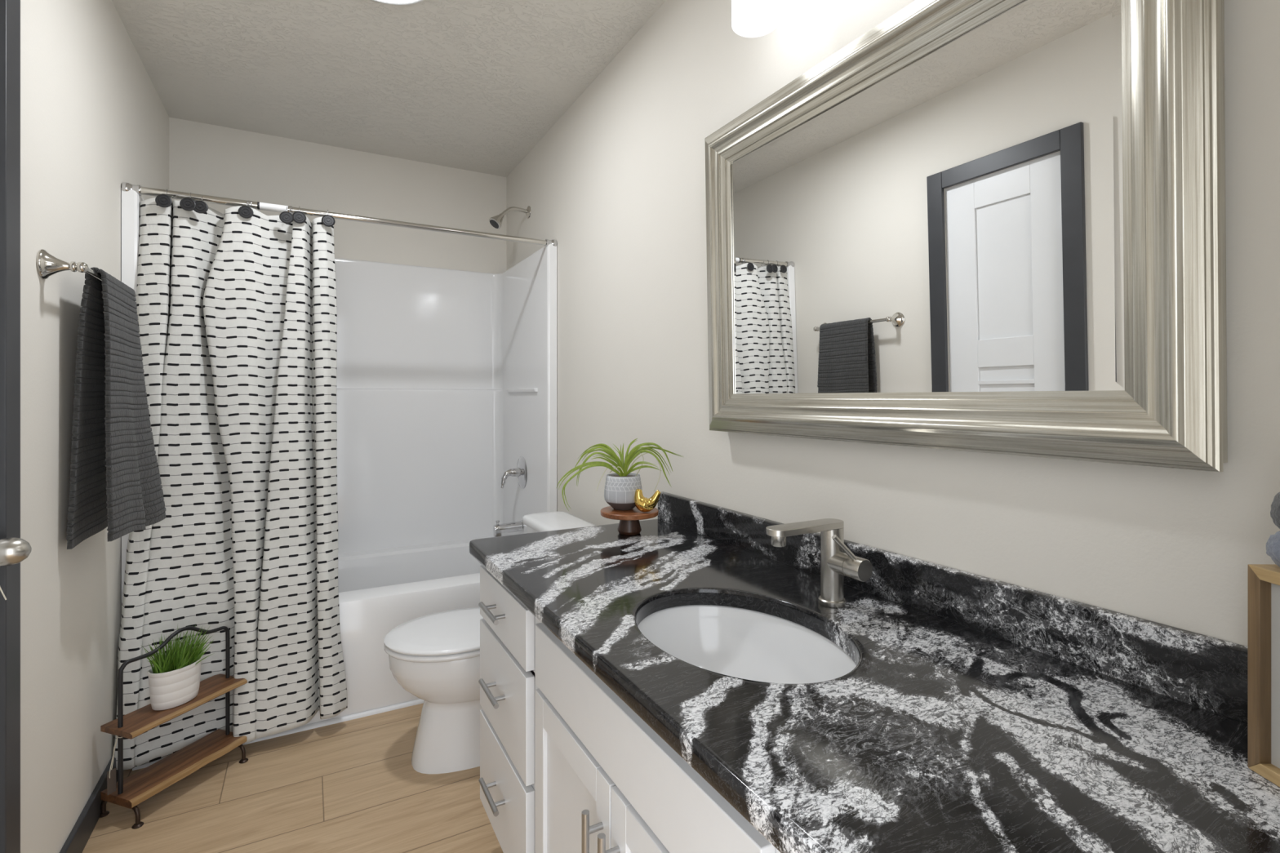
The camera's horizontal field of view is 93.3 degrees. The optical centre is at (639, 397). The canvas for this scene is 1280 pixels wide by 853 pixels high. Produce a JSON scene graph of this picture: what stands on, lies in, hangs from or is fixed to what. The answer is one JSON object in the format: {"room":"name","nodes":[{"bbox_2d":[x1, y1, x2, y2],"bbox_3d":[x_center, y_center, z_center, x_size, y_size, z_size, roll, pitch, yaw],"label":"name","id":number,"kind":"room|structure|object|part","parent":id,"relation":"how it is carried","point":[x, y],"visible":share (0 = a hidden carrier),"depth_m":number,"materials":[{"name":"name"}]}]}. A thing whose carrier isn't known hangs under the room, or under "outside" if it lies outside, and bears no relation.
{"room":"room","nodes":[
{"label":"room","id":0,"kind":"room"},
{"bbox_2d":[0,537,31,565],"bbox_3d":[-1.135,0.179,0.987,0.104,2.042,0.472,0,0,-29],"label":"door knob","id":1,"kind":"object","parent":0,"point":[13,551],"depth_m":1.14,"materials":[{"name":"silver metal"}]},
{"bbox_2d":[0,586,7,599],"bbox_3d":[-1.189,0.346,1.125,0.017,0.063,0.007,0,0,8],"label":"string","id":2,"kind":"object","parent":1,"relation":"hanging from","point":[1,590],"visible":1,"depth_m":1.12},
{"bbox_2d":[20,0,168,852],"bbox_3d":[-1.339,-0.017,1.192,0.120,2.458,3.578,0,0,-29],"label":"wall","id":3,"kind":"structure","parent":0,"point":[94,120],"depth_m":1.53,"materials":[{"name":"paint"}]},
{"bbox_2d":[0,0,20,852],"bbox_3d":[-1.147,0.149,0.985,0.018,2.126,0.604,0,0,-29],"label":"door frame","id":4,"kind":"structure","parent":3,"relation":"attached to","point":[10,10],"depth_m":1.21,"materials":[{"name":"black wood"}]},
{"bbox_2d":[36,248,136,297],"bbox_3d":[-1.458,-0.309,1.619,0.082,0.069,0.524,0,0,-29],"label":"towel bar","id":5,"kind":"object","parent":3,"relation":"attached to","point":[47,264],"visible":0.45,"depth_m":1.40,"materials":[{"name":"silver metal"}]},
{"bbox_3d":[-1.348,-0.309,1.419,0.082,0.069,0.069,0,0,-29],"label":"post","id":6,"kind":"part","parent":5,"relation":"part of","materials":[{"name":"silver metal"}]},
{"bbox_2d":[59,755,117,852],"bbox_3d":[-1.498,1.169,1.619,0.014,0.086,0.846,0,0,-29],"label":"baseboard","id":7,"kind":"structure","parent":3,"relation":"attached to","point":[81,833],"depth_m":1.65,"materials":[{"name":"black wood"}]},
{"bbox_2d":[66,266,166,549],"bbox_3d":[-1.432,0.024,1.667,0.150,0.705,0.320,0,0,-29],"label":"towel","id":8,"kind":"object","parent":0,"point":[115,480],"visible":0.98,"depth_m":1.61,"materials":[{"name":"black fabric"}]},
{"bbox_2d":[147,656,202,710],"bbox_3d":[-1.441,0.885,1.876,0.106,0.117,0.146,0,0,18],"label":"pot","id":9,"kind":"object","parent":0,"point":[171,686],"depth_m":1.84,"materials":[{"name":"white ceramic"}]},
{"bbox_2d":[114,197,346,770],"bbox_3d":[-1.392,0.247,2.109,0.662,1.839,0.207,0,0,-29],"label":"shower curtain","id":10,"kind":"object","parent":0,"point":[237,314],"visible":0.93,"depth_m":2.08,"materials":[{"name":"fabric"}]},
{"bbox_2d":[132,698,424,770],"bbox_3d":[-1.010,1.205,2.321,1.464,0.014,0.013,0,0,-29],"label":"trim","id":11,"kind":"structure","parent":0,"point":[362,714],"depth_m":2.25,"materials":[{"name":"white paint"}]},
{"bbox_2d":[82,703,502,852],"bbox_3d":[-0.258,1.242,0.930,1.764,0.060,5.078,0,0,-29],"label":"floor","id":12,"kind":"structure","parent":0,"point":[351,786],"depth_m":1.80,"materials":[{"name":"brown wood"}]},
{"bbox_2d":[99,626,248,829],"bbox_3d":[-1.439,0.967,1.884,0.171,0.490,0.348,0,0,18],"label":"shelf","id":13,"kind":"object","parent":12,"relation":"on","point":[131,792],"visible":0.98,"depth_m":1.83,"materials":[{"name":"brown wood"}]},
{"bbox_2d":[106,735,122,795],"bbox_3d":[-1.497,1.046,1.726,0.037,0.162,0.017,0,0,-38],"label":"tag","id":14,"kind":"object","parent":13,"relation":"hanging from","point":[111,775],"visible":0.85,"depth_m":1.72,"materials":[{"name":"grey paper"}]},
{"bbox_3d":[-1.489,1.184,1.732,0.171,0.056,0.027,0,0,18],"label":"leg","id":15,"kind":"part","parent":13,"relation":"part of","materials":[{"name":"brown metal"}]},
{"bbox_3d":[-1.439,0.942,1.884,0.012,0.440,0.332,0,0,18],"label":"frame rod","id":16,"kind":"part","parent":13,"relation":"part of","materials":[{"name":"black metal"}]},
{"bbox_2d":[141,625,213,710],"bbox_3d":[-1.439,0.828,1.885,0.181,0.230,0.176,0,0,-41],"label":"potted grass","id":17,"kind":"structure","parent":13,"relation":"on","point":[174,677],"depth_m":1.85,"materials":[{"name":"white ceramic"}]},
{"bbox_3d":[-1.389,1.184,2.036,0.171,0.056,0.027,0,0,18],"label":"leg","id":18,"kind":"part","parent":13,"relation":"part of","materials":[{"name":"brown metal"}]},
{"bbox_2d":[118,189,556,770],"bbox_3d":[-1.222,0.261,2.685,1.520,1.902,0.829,0,0,-29],"label":"bathtub","id":19,"kind":"object","parent":12,"relation":"on","point":[446,379],"visible":0.44,"depth_m":3.07,"materials":[{"name":"white plastic"}]},
{"bbox_2d":[121,182,556,247],"bbox_3d":[-1.048,-0.694,2.368,1.516,0.041,0.041,0,0,-29],"label":"shower rod","id":20,"kind":"object","parent":19,"relation":"attached to","point":[126,186],"visible":0.93,"depth_m":2.27,"materials":[{"name":"silver metal"}]},
{"bbox_2d":[155,188,172,207],"bbox_3d":[-1.599,-0.671,2.039,0.046,0.079,0.079,0,0,-29],"label":"curtain hook","id":21,"kind":"object","parent":20,"relation":"hanging from","point":[162,200],"visible":0.98,"depth_m":2.01,"materials":[{"name":"black metal"}]},
{"bbox_2d":[179,192,195,210],"bbox_3d":[-1.542,-0.669,2.071,0.046,0.079,0.079,0,0,-29],"label":"curtain hook","id":22,"kind":"object","parent":20,"relation":"hanging from","point":[186,203],"visible":1,"depth_m":2.04,"materials":[{"name":"black plastic"}]},
{"bbox_2d":[192,195,208,213],"bbox_3d":[-1.513,-0.666,2.087,0.046,0.079,0.079,0,0,-29],"label":"curtain hook","id":23,"kind":"object","parent":20,"relation":"hanging from","point":[201,206],"visible":1,"depth_m":2.06,"materials":[{"name":"black plastic"}]},
{"bbox_2d":[238,200,253,217],"bbox_3d":[-1.399,-0.668,2.150,0.046,0.079,0.079,0,0,-29],"label":"curtain hook","id":24,"kind":"object","parent":20,"relation":"hanging from","point":[245,211],"visible":0.97,"depth_m":2.12,"materials":[{"name":"black plastic"}]},
{"bbox_2d":[279,206,293,223],"bbox_3d":[-1.290,-0.666,2.209,0.046,0.079,0.079,0,0,-29],"label":"curtain hook","id":25,"kind":"object","parent":20,"relation":"hanging from","point":[286,217],"visible":0.99,"depth_m":2.18,"materials":[{"name":"black plastic"}]},
{"bbox_2d":[292,205,306,223],"bbox_3d":[-1.256,-0.672,2.228,0.046,0.079,0.079,0,0,-29],"label":"curtain hook","id":26,"kind":"object","parent":20,"relation":"hanging from","point":[299,217],"visible":0.99,"depth_m":2.20,"materials":[{"name":"black plastic"}]},
{"bbox_2d":[321,209,335,226],"bbox_3d":[-1.173,-0.673,2.273,0.046,0.079,0.079,0,0,-29],"label":"curtain hook","id":27,"kind":"object","parent":20,"relation":"hanging from","point":[328,220],"visible":1,"depth_m":2.24,"materials":[{"name":"black plastic"}]},
{"bbox_2d":[493,520,524,537],"bbox_3d":[-0.649,0.644,2.986,0.144,0.084,0.060,0,0,-29],"label":"tub spout","id":28,"kind":"object","parent":19,"relation":"attached to","point":[498,529],"visible":0.93,"depth_m":2.97,"materials":[{"name":"silver metal"}]},
{"bbox_2d":[493,531,501,537],"bbox_3d":[-0.697,0.668,2.960,0.034,0.037,0.032,0,0,-29],"label":"outlet","id":29,"kind":"object","parent":28,"relation":"attached to","point":[496,534],"depth_m":2.94,"materials":[{"name":"silver metal"}]},
{"bbox_2d":[500,456,527,488],"bbox_3d":[-0.635,0.375,2.994,0.111,0.161,0.161,0,0,-29],"label":"shower valve","id":30,"kind":"object","parent":19,"relation":"attached to","point":[520,472],"visible":1,"depth_m":2.98,"materials":[{"name":"silver metal"}]},
{"bbox_3d":[-0.642,0.398,2.990,0.095,0.097,0.044,0,0,-29],"label":"lever","id":31,"kind":"part","parent":30,"relation":"part of","materials":[{"name":"silver metal"}]},
{"bbox_2d":[383,511,595,773],"bbox_3d":[-0.516,0.836,2.123,0.709,0.753,0.458,0,0,-29],"label":"toilet","id":32,"kind":"object","parent":12,"relation":"on","point":[435,658],"visible":0.42,"depth_m":1.96,"materials":[{"name":"white ceramic"}]},
{"bbox_3d":[-0.615,0.791,2.070,0.485,0.022,0.378,0,0,-29],"label":"seat lid","id":33,"kind":"part","parent":32,"relation":"part of","materials":[{"name":"white plastic"}]},
{"bbox_3d":[-0.565,1.018,2.097,0.571,0.388,0.360,0,0,-29],"label":"bowl","id":34,"kind":"part","parent":32,"relation":"part of","materials":[{"name":"white ceramic"}]},
{"bbox_3d":[-0.284,0.667,2.251,0.160,0.341,0.426,0,0,-29],"label":"tank","id":35,"kind":"part","parent":32,"relation":"part of","materials":[{"name":"white ceramic"}]},
{"bbox_3d":[-0.287,0.478,2.248,0.187,0.037,0.458,0,0,-29],"label":"tank lid","id":36,"kind":"part","parent":32,"relation":"part of","materials":[{"name":"white ceramic"}]},
{"bbox_2d":[478,565,780,852],"bbox_3d":[0.193,0.814,1.048,0.616,0.796,1.588,0,0,-29],"label":"vanity cabinet","id":37,"kind":"object","parent":12,"relation":"on","point":[566,766],"visible":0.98,"depth_m":1.06,"materials":[{"name":"white paint"}]},
{"bbox_3d":[-0.347,0.938,1.427,0.035,0.012,0.138,0,0,-29],"label":"handle","id":38,"kind":"part","parent":37,"relation":"part of","materials":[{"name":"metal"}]},
{"bbox_3d":[-0.347,0.696,1.427,0.035,0.012,0.138,0,0,-29],"label":"handle","id":39,"kind":"part","parent":37,"relation":"part of","materials":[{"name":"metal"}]},
{"bbox_3d":[-0.347,0.507,1.427,0.035,0.012,0.138,0,0,-29],"label":"handle","id":40,"kind":"part","parent":37,"relation":"part of","materials":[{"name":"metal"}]},
{"bbox_3d":[-0.324,0.947,1.440,0.020,0.236,0.388,0,0,-29],"label":"drawer","id":41,"kind":"part","parent":37,"relation":"part of","materials":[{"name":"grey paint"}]},
{"bbox_3d":[-0.324,0.702,1.440,0.020,0.227,0.388,0,0,-29],"label":"drawer","id":42,"kind":"part","parent":37,"relation":"part of","materials":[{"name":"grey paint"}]},
{"bbox_3d":[-0.324,0.511,1.440,0.020,0.129,0.388,0,0,-29],"label":"drawer","id":43,"kind":"part","parent":37,"relation":"part of","materials":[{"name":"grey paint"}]},
{"bbox_3d":[-0.120,0.826,1.070,0.020,0.478,0.344,0,0,-29],"label":"door","id":44,"kind":"part","parent":37,"relation":"part of","materials":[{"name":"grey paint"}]},
{"bbox_3d":[-0.073,0.713,0.930,0.035,0.158,0.012,0,0,-29],"label":"handle","id":45,"kind":"part","parent":37,"relation":"part of","materials":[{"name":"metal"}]},
{"bbox_3d":[-0.046,0.713,0.880,0.035,0.158,0.012,0,0,-29],"label":"handle","id":46,"kind":"part","parent":37,"relation":"part of","materials":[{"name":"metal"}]},
{"bbox_3d":[0.048,0.826,0.765,0.020,0.478,0.344,0,0,-29],"label":"door","id":47,"kind":"part","parent":37,"relation":"part of","materials":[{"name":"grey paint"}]},
{"bbox_2d":[469,491,1279,852],"bbox_3d":[0.194,0.356,1.058,0.608,0.118,1.621,0,0,-29],"label":"countertop","id":48,"kind":"structure","parent":37,"relation":"on","point":[975,713],"depth_m":0.75,"materials":[{"name":"black stone"}]},
{"bbox_2d":[600,506,658,535],"bbox_3d":[-0.030,0.349,1.703,0.164,0.066,0.164,0,0,-29],"label":"cake stand","id":49,"kind":"object","parent":48,"relation":"on","point":[629,524],"visible":0.88,"depth_m":1.67,"materials":[{"name":"brown wood"}]},
{"bbox_2d":[556,438,682,511],"bbox_3d":[-0.052,0.216,1.711,0.360,0.198,0.113,0,0,0],"label":"potted plant","id":50,"kind":"object","parent":49,"relation":"on","point":[620,487],"visible":0.98,"depth_m":1.69,"materials":[{"name":"green plant"}]},
{"bbox_3d":[-0.047,0.267,1.713,0.109,0.096,0.109,0,0,-29],"label":"pot","id":51,"kind":"part","parent":50,"relation":"part of","materials":[{"name":"white ceramic"}]},
{"bbox_3d":[-0.030,0.323,1.703,0.164,0.014,0.164,0,0,-29],"label":"plate","id":52,"kind":"part","parent":49,"relation":"part of","materials":[{"name":"brown wood"}]},
{"bbox_2d":[634,488,660,511],"bbox_3d":[0.020,0.283,1.665,0.072,0.064,0.042,0,0,-9],"label":"bird figurine","id":53,"kind":"object","parent":49,"relation":"on","point":[642,504],"visible":1,"depth_m":1.65,"materials":[{"name":"gold metal"}]},
{"bbox_2d":[637,604,856,684],"bbox_3d":[0.164,0.487,1.010,0.358,0.141,0.464,0,0,-29],"label":"undermount sink","id":54,"kind":"object","parent":48,"relation":"in","point":[746,644],"visible":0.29,"depth_m":1.16,"materials":[{"name":"white ceramic"}]},
{"bbox_2d":[765,518,872,608],"bbox_3d":[0.313,0.305,1.066,0.176,0.154,0.100,0,0,-29],"label":"faucet","id":55,"kind":"object","parent":48,"relation":"on","point":[835,564],"visible":1,"depth_m":1.09,"materials":[{"name":"silver metal"}]},
{"bbox_3d":[0.298,0.234,1.088,0.172,0.012,0.041,0,0,-29],"label":"spout","id":56,"kind":"part","parent":55,"relation":"part of","materials":[{"name":"silver metal"}]},
{"bbox_3d":[0.358,0.264,1.058,0.049,0.050,0.009,0,0,-15],"label":"lever","id":57,"kind":"part","parent":55,"relation":"part of","materials":[{"name":"silver metal"}]},
{"bbox_3d":[0.374,0.302,1.086,0.039,0.039,0.076,0,0,-29],"label":"handle","id":58,"kind":"part","parent":55,"relation":"part of","materials":[{"name":"silver metal"}]},
{"bbox_2d":[1247,564,1279,787],"bbox_3d":[0.650,0.276,0.537,0.052,0.210,0.170,0,0,1],"label":"frame","id":59,"kind":"object","parent":48,"relation":"on","point":[1264,580],"visible":1,"depth_m":0.61,"materials":[{"name":"brown wood"}]},
{"bbox_3d":[0.652,0.277,0.616,0.052,0.209,0.012,0,0,1],"label":"frame","id":60,"kind":"part","parent":59,"relation":"part of","materials":[{"name":"brown wood"}]},
{"bbox_3d":[0.650,0.375,0.537,0.052,0.012,0.169,0,0,1],"label":"frame rail","id":61,"kind":"part","parent":59,"relation":"part of","materials":[{"name":"brown wood"}]},
{"bbox_3d":[0.650,0.178,0.537,0.052,0.012,0.169,0,0,1],"label":"frame rail","id":62,"kind":"part","parent":59,"relation":"part of","materials":[{"name":"brown wood"}]},
{"bbox_2d":[1266,492,1279,567],"bbox_3d":[0.651,0.130,0.595,0.049,0.087,0.049,0,0,-29],"label":"ornament","id":63,"kind":"object","parent":59,"relation":"on","point":[1273,544],"visible":1,"depth_m":0.60,"materials":[{"name":"grey"}]},
{"bbox_3d":[0.638,0.277,0.537,0.005,0.186,0.145,0,0,1],"label":"panel","id":64,"kind":"part","parent":59,"relation":"part of","materials":[{"name":"brown wood"}]},
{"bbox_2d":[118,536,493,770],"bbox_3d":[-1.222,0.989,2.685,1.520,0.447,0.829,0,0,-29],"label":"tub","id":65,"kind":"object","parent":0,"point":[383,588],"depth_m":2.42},
{"bbox_2d":[168,116,506,273],"bbox_3d":[-1.451,-0.017,3.103,1.524,2.458,0.120,0,0,-29],"label":"wall","id":66,"kind":"structure","parent":0,"point":[205,158],"depth_m":3.05,"materials":[{"name":"paint"}]},
{"bbox_2d":[111,0,666,177],"bbox_3d":[-0.619,-1.276,1.587,1.764,0.060,3.578,0,0,-29],"label":"ceiling","id":67,"kind":"structure","parent":0,"point":[469,85],"depth_m":2.26,"materials":[{"name":"paint"}]},
{"bbox_2d":[373,0,423,4],"bbox_3d":[-0.745,-1.233,1.741,0.300,0.025,0.300,0,0,-29],"label":"recessed light","id":68,"kind":"object","parent":67,"relation":"in","point":[387,2],"visible":1,"depth_m":1.87,"materials":[{"name":"white paint"}]},
{"bbox_2d":[380,0,415,2],"bbox_3d":[-0.745,-1.226,1.741,0.266,0.010,0.266,0,0,-29],"label":"diffuser","id":69,"kind":"object","parent":68,"relation":"attached to","point":[381,1],"depth_m":1.87,"materials":[{"name":"white"}]},
{"bbox_2d":[506,0,1279,646],"bbox_3d":[0.102,-0.017,1.983,0.120,2.458,3.578,0,0,-29],"label":"wall","id":70,"kind":"structure","parent":0,"point":[618,180],"depth_m":1.35,"materials":[{"name":"paint"}]},
{"bbox_2d":[488,205,530,229],"bbox_3d":[-0.651,-0.904,3.017,0.203,0.137,0.072,0,0,-29],"label":"showerhead","id":71,"kind":"object","parent":70,"relation":"attached to","point":[495,221],"visible":1,"depth_m":3.00,"materials":[{"name":"silver metal"}]},
{"bbox_3d":[-0.630,-0.927,3.034,0.146,0.061,0.019,0,0,-29],"label":"arm","id":72,"kind":"part","parent":71,"relation":"part of","materials":[{"name":"silver metal"}]},
{"bbox_2d":[657,491,1248,724],"bbox_3d":[0.452,0.339,1.196,0.020,0.085,1.610,0,0,-29],"label":"backsplash","id":73,"kind":"structure","parent":70,"relation":"attached to","point":[1210,673],"depth_m":0.91,"materials":[{"name":"black stone"}]},
{"bbox_2d":[704,0,1227,471],"bbox_3d":[0.438,-0.300,1.160,0.061,0.774,1.026,-1,1,-29],"label":"wall mirror","id":74,"kind":"object","parent":70,"relation":"attached to","point":[984,226],"visible":1,"depth_m":0.95,"materials":[{"name":"silver metal"}]},
{"bbox_3d":[0.433,-0.639,1.157,0.061,0.096,1.026,-1,1,-29],"label":"frame rail","id":75,"kind":"part","parent":74,"relation":"part of","materials":[{"name":"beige metal"}]},
{"bbox_3d":[0.435,-0.300,1.158,0.003,0.589,0.841,-1,1,-29],"label":"glass","id":76,"kind":"part","parent":74,"relation":"part of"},
{"bbox_3d":[0.444,0.039,1.163,0.061,0.096,1.026,-1,1,-29],"label":"frame rail","id":77,"kind":"part","parent":74,"relation":"part of","materials":[{"name":"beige metal"}]}
]}

